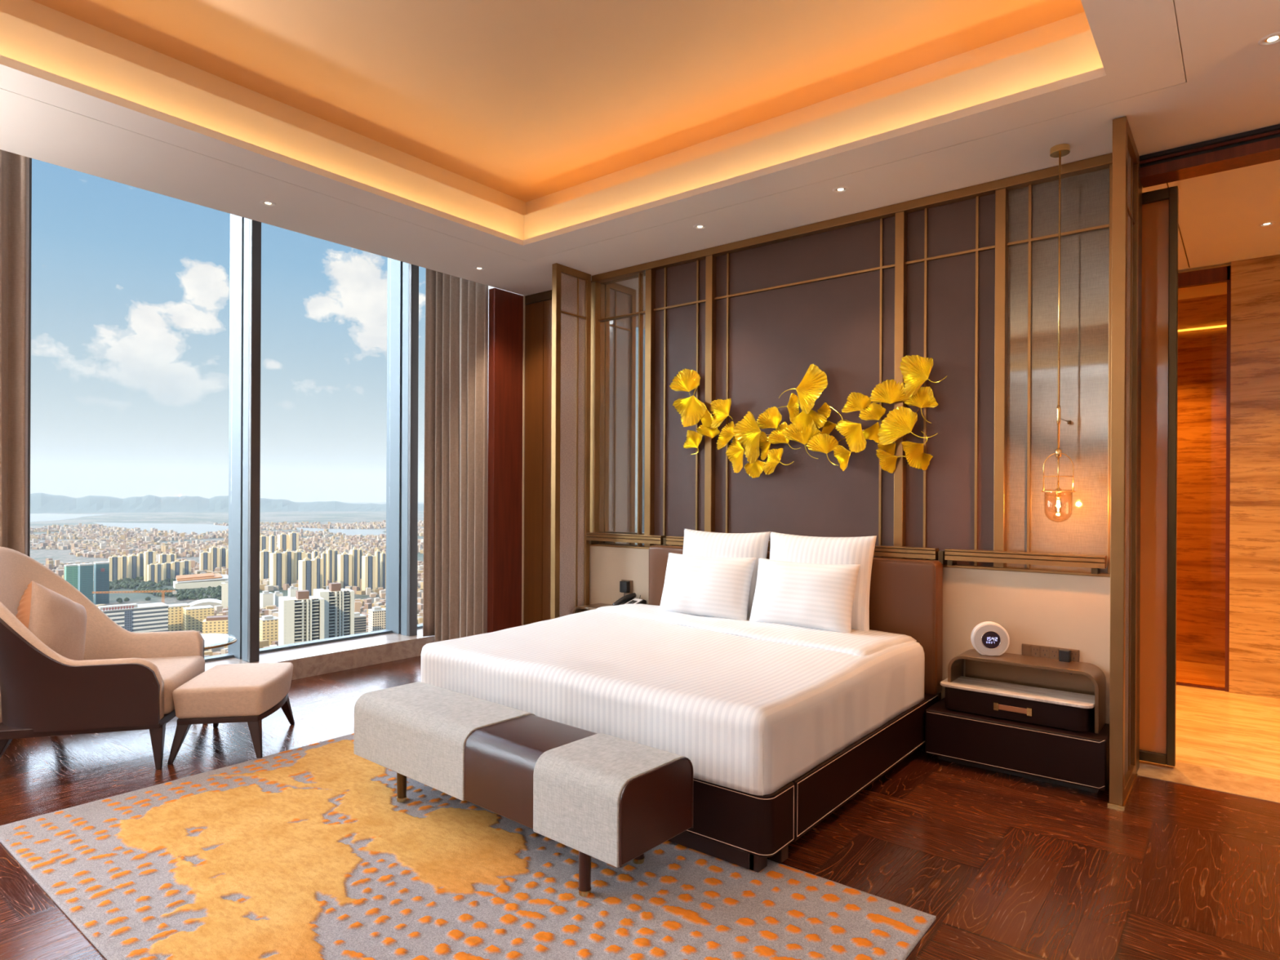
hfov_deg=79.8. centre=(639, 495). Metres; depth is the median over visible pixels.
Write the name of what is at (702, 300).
trim
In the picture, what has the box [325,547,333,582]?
apartment tower
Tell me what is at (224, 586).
apartment tower
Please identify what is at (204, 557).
apartment tower
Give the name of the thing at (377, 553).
apartment tower
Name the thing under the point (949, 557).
wall rail
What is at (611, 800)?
bench
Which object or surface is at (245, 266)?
window
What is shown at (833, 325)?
panel
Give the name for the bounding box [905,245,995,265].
trim
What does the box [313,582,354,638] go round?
apartment tower
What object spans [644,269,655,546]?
trim
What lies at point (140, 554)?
apartment tower
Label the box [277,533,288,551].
apartment tower
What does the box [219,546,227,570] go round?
apartment tower
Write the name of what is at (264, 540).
apartment tower
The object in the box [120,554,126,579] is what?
apartment tower
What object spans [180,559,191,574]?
apartment tower
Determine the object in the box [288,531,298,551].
apartment tower
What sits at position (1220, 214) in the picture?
ceiling
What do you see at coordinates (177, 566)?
apartment tower
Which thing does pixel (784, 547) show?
pillow
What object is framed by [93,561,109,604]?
tower
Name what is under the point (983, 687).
shelf
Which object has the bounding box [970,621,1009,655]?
alarm clock
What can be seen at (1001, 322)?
trim
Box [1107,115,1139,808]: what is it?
column
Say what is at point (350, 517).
ground
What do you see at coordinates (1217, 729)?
floor
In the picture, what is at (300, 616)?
apartment tower
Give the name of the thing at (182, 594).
park trees
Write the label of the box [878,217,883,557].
trim strip
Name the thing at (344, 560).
apartment tower
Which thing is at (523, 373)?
trim
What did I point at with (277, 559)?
apartment tower
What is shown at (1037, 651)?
panel
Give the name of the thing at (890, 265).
trim
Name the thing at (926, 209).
trim strip
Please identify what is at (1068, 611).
panel
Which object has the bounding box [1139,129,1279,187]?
lintel
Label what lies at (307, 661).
sill
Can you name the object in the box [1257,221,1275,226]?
recessed light
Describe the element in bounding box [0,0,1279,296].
ceiling
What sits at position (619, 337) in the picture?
mirror
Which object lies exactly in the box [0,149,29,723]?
curtain
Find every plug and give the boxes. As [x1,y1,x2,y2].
[619,579,632,595]
[1058,648,1071,674]
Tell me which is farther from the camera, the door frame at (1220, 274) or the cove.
the door frame at (1220, 274)
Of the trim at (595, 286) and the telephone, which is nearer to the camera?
the telephone
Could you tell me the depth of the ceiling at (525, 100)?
4.18 m
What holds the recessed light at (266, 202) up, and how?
in the ceiling at (1181, 73)
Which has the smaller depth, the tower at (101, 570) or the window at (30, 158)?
the window at (30, 158)
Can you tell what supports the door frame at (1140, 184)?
attached to the column
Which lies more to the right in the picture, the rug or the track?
the track
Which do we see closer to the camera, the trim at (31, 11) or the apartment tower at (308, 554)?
the trim at (31, 11)
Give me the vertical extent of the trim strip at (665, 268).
2.291 m
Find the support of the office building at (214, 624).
on the ground
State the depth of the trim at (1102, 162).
4.90 m
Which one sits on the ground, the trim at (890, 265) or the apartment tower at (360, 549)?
the apartment tower at (360, 549)
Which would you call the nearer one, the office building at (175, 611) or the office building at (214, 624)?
the office building at (214, 624)
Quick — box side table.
[200,633,236,649]
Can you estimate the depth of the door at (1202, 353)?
6.94 m
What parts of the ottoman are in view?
leg, leg, frame, leg, leg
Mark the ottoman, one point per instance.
(251, 692)
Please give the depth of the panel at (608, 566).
6.23 m
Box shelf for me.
[940,675,1094,708]
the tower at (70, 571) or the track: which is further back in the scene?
the tower at (70, 571)
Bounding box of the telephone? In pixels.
[612,592,646,605]
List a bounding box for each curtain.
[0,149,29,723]
[422,268,488,642]
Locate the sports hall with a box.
[188,598,221,606]
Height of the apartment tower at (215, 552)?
65.145 m
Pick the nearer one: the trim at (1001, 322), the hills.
the trim at (1001, 322)
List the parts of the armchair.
leg, frame, leg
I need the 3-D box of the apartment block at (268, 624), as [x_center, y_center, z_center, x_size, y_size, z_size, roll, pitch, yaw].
[-495.895,180.131,1022.071,23.564,37.900,23.838,0,0,-43]
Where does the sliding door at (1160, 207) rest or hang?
on the floor slab
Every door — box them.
[1139,186,1178,766]
[1176,293,1226,666]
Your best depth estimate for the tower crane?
1305.73 m
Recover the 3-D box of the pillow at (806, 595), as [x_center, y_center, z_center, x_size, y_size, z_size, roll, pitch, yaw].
[1.004,0.620,4.731,0.700,0.481,0.325,0,0,40]
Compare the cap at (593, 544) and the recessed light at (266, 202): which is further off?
the cap at (593, 544)
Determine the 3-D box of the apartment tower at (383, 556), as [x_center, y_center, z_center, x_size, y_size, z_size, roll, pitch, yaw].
[-540.816,157.904,1611.882,11.286,81.915,9.102,0,0,-37]
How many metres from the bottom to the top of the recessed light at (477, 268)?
0.006 m
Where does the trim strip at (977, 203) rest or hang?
attached to the panel at (833, 325)
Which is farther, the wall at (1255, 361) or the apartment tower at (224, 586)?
the apartment tower at (224, 586)
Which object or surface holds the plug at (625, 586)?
attached to the panel at (608, 566)
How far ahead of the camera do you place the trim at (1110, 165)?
4.10 m
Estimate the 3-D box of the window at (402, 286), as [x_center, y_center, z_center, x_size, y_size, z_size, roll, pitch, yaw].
[-2.284,-0.593,7.343,0.402,3.836,0.085,0,0,39]
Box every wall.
[487,288,525,632]
[488,285,522,348]
[550,262,591,619]
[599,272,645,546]
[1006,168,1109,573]
[1229,254,1279,698]
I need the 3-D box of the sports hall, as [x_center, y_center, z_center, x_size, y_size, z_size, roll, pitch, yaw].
[-746.841,189.456,1319.222,59.180,16.800,48.000,0,0,-29]
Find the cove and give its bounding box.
[0,11,1103,239]
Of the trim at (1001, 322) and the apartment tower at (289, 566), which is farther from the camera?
the apartment tower at (289, 566)
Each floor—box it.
[0,655,1279,959]
[1175,660,1279,780]
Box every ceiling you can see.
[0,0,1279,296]
[31,0,1084,202]
[1142,160,1279,299]
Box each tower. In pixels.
[63,564,78,589]
[77,563,93,602]
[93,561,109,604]
[108,555,120,582]
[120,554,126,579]
[126,554,139,579]
[137,551,143,577]
[143,549,155,581]
[146,563,155,582]
[154,562,163,583]
[158,552,168,564]
[161,561,172,580]
[168,553,176,562]
[171,560,182,581]
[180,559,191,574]
[199,551,210,570]
[208,546,219,571]
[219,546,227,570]
[221,581,228,608]
[226,549,228,568]
[259,534,268,551]
[259,549,271,579]
[268,533,275,552]
[269,550,285,587]
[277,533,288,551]
[278,590,324,645]
[283,548,293,586]
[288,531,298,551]
[293,549,304,583]
[297,557,315,595]
[305,551,311,559]
[311,550,319,559]
[312,555,322,589]
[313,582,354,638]
[320,551,327,586]
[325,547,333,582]
[333,547,338,582]
[337,551,351,588]
[350,546,359,586]
[359,546,362,587]
[361,553,375,591]
[374,548,382,587]
[379,551,386,589]
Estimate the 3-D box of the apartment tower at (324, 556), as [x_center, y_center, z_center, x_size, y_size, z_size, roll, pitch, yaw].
[-670.703,158.130,1623.587,10.461,80.195,8.436,0,0,-41]
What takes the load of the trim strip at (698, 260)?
attached to the panel at (833, 325)
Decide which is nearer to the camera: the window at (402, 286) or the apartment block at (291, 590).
the window at (402, 286)
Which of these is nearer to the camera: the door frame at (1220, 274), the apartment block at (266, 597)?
the door frame at (1220, 274)
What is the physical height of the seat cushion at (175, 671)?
0.205 m
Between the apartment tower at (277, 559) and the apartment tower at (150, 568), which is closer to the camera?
the apartment tower at (277, 559)
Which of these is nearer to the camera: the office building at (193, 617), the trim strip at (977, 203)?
the trim strip at (977, 203)
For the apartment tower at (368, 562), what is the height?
79.120 m
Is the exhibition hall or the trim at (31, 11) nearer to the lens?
the trim at (31, 11)
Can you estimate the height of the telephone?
0.121 m
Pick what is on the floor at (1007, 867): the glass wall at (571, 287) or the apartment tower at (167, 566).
the glass wall at (571, 287)
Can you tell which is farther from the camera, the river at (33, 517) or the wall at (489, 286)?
the river at (33, 517)
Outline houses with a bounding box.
[30,520,423,657]
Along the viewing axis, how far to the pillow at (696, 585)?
5.07 m
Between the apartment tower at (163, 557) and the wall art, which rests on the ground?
the apartment tower at (163, 557)
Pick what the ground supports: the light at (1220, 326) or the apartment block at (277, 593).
the apartment block at (277, 593)
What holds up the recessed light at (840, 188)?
in the ceiling at (1181, 73)
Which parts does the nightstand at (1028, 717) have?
rivet plate, handle, drawer, rivet plate, panel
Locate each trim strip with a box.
[637,273,641,546]
[662,266,666,535]
[695,259,699,530]
[725,253,729,533]
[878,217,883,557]
[923,208,928,559]
[973,195,979,565]
[1026,184,1031,568]
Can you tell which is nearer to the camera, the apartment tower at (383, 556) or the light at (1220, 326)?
the light at (1220, 326)
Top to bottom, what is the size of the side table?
0.473 m
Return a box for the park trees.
[93,573,221,602]
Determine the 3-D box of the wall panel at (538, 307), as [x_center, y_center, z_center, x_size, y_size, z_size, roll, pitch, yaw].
[-0.706,-0.180,6.835,0.915,3.334,0.050,0,0,39]
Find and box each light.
[259,200,275,206]
[473,266,484,270]
[693,223,706,229]
[832,186,848,192]
[1177,324,1226,332]
[1257,31,1279,45]
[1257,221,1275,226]
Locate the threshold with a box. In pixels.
[1136,760,1279,803]
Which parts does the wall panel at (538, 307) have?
door, door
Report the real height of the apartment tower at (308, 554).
49.235 m
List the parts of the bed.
rail, leg, headboard, rail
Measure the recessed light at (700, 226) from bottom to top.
0.006 m
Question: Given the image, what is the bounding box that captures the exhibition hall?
[173,573,228,589]
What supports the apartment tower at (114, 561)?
on the ground
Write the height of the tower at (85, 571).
75.300 m
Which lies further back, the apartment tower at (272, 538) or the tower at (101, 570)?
the apartment tower at (272, 538)
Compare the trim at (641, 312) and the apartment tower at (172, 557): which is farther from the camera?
the apartment tower at (172, 557)
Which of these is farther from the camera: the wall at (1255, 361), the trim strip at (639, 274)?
the trim strip at (639, 274)
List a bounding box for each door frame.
[1136,164,1142,773]
[1176,265,1231,692]
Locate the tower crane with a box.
[92,590,177,602]
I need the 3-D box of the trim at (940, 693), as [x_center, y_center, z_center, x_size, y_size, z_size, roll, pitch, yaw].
[1.828,0.963,4.643,0.018,1.092,0.056,0,0,39]
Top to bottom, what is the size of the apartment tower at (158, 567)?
45.150 m
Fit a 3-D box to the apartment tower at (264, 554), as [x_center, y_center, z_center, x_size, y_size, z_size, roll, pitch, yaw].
[-864.689,160.945,1763.374,23.766,72.670,19.166,0,0,-41]
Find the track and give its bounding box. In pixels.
[1139,124,1279,168]
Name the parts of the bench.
leg, seat, leg, leg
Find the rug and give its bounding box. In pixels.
[0,733,936,959]
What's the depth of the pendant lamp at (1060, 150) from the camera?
4.03 m
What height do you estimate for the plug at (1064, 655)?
0.127 m
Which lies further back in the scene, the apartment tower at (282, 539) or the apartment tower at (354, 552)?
the apartment tower at (282, 539)
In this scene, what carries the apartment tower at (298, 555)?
on the ground
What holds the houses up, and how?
on the ground
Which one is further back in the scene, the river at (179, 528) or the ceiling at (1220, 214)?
the river at (179, 528)
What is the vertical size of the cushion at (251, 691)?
0.187 m
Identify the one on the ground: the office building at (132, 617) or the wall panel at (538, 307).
the office building at (132, 617)
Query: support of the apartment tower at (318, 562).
on the ground
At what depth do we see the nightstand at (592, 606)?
6.18 m
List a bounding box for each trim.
[0,0,1090,215]
[521,295,524,625]
[590,281,600,532]
[591,152,1112,283]
[598,311,645,321]
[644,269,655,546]
[653,299,705,311]
[704,255,715,532]
[714,264,894,300]
[893,211,906,558]
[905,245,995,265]
[937,692,941,701]
[993,187,1008,567]
[1007,223,1109,246]
[1107,164,1111,573]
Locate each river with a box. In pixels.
[30,513,103,522]
[93,522,228,533]
[296,527,385,536]
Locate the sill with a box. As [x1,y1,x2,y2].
[204,627,435,679]
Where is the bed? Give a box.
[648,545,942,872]
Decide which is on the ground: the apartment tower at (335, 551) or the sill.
the apartment tower at (335, 551)
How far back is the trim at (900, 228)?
4.81 m
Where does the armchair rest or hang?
on the floor at (1007, 867)
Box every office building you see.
[97,602,168,632]
[167,603,190,631]
[182,604,213,631]
[202,615,227,634]
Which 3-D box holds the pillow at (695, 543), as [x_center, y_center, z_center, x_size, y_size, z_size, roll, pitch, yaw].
[0.567,0.548,5.304,0.700,0.643,0.288,0,0,38]
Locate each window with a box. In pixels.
[27,157,31,556]
[204,213,422,662]
[385,257,418,635]
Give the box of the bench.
[353,681,693,896]
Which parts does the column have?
foot trim, pane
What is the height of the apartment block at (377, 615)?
47.800 m
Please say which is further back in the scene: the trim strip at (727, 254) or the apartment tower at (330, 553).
the apartment tower at (330, 553)
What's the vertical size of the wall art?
0.834 m
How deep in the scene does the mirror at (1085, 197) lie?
4.30 m
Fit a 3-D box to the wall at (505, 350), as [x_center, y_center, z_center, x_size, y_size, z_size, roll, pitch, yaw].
[-1.217,-0.179,7.000,0.080,3.346,0.380,0,0,39]
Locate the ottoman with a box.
[167,662,294,764]
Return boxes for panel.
[523,280,591,625]
[589,545,648,604]
[653,193,995,702]
[941,567,1110,724]
[1022,643,1079,662]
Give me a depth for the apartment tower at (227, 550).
1973.58 m
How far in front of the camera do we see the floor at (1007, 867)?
3.26 m
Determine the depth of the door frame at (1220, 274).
5.93 m
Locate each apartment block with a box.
[259,591,273,608]
[259,614,278,645]
[273,591,283,607]
[288,586,297,597]
[354,612,366,634]
[368,606,386,631]
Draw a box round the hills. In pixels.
[30,493,423,513]
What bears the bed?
on the floor at (1007, 867)
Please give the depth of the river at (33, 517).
6408.24 m
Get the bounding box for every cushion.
[15,580,86,660]
[141,655,204,714]
[172,662,293,719]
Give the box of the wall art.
[669,355,946,478]
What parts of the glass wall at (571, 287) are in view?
pane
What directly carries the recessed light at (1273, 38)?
in the ceiling at (1181, 73)
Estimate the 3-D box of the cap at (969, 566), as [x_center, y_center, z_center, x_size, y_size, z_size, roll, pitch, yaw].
[2.181,0.427,4.364,0.885,0.016,0.055,0,0,39]
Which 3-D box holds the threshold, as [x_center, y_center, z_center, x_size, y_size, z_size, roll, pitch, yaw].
[4.155,1.521,3.209,3.700,0.007,0.390,0,0,39]
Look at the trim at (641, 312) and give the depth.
6.29 m
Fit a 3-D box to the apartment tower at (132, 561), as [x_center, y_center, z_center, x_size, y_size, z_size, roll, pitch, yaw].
[-1173.213,165.997,1770.154,17.538,59.555,21.747,0,0,41]
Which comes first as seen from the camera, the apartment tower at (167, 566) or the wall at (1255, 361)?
the wall at (1255, 361)
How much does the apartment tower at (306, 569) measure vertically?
76.110 m
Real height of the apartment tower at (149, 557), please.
72.132 m
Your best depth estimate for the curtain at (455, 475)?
7.02 m
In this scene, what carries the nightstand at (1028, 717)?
on the floor at (1007, 867)
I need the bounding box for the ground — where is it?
[30,502,423,632]
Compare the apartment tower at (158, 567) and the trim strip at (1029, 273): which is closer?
the trim strip at (1029, 273)
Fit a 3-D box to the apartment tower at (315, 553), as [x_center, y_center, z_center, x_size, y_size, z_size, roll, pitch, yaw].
[-824.311,168.130,1942.511,11.026,58.695,13.672,0,0,45]
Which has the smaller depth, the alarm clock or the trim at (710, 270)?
the alarm clock
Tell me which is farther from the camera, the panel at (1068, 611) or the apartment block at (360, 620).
the apartment block at (360, 620)
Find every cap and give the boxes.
[590,543,649,549]
[942,564,1110,577]
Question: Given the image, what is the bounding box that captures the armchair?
[0,546,204,768]
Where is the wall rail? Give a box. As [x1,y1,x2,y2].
[586,532,1106,573]
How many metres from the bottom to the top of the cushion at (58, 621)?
0.641 m
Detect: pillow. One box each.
[659,552,756,620]
[682,528,770,617]
[749,557,860,633]
[769,531,876,631]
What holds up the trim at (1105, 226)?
attached to the mirror at (1085, 197)
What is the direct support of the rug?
on the floor at (1007, 867)
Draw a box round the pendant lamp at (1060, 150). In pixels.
[1040,143,1075,522]
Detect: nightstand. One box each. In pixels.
[572,603,613,613]
[924,648,1109,793]

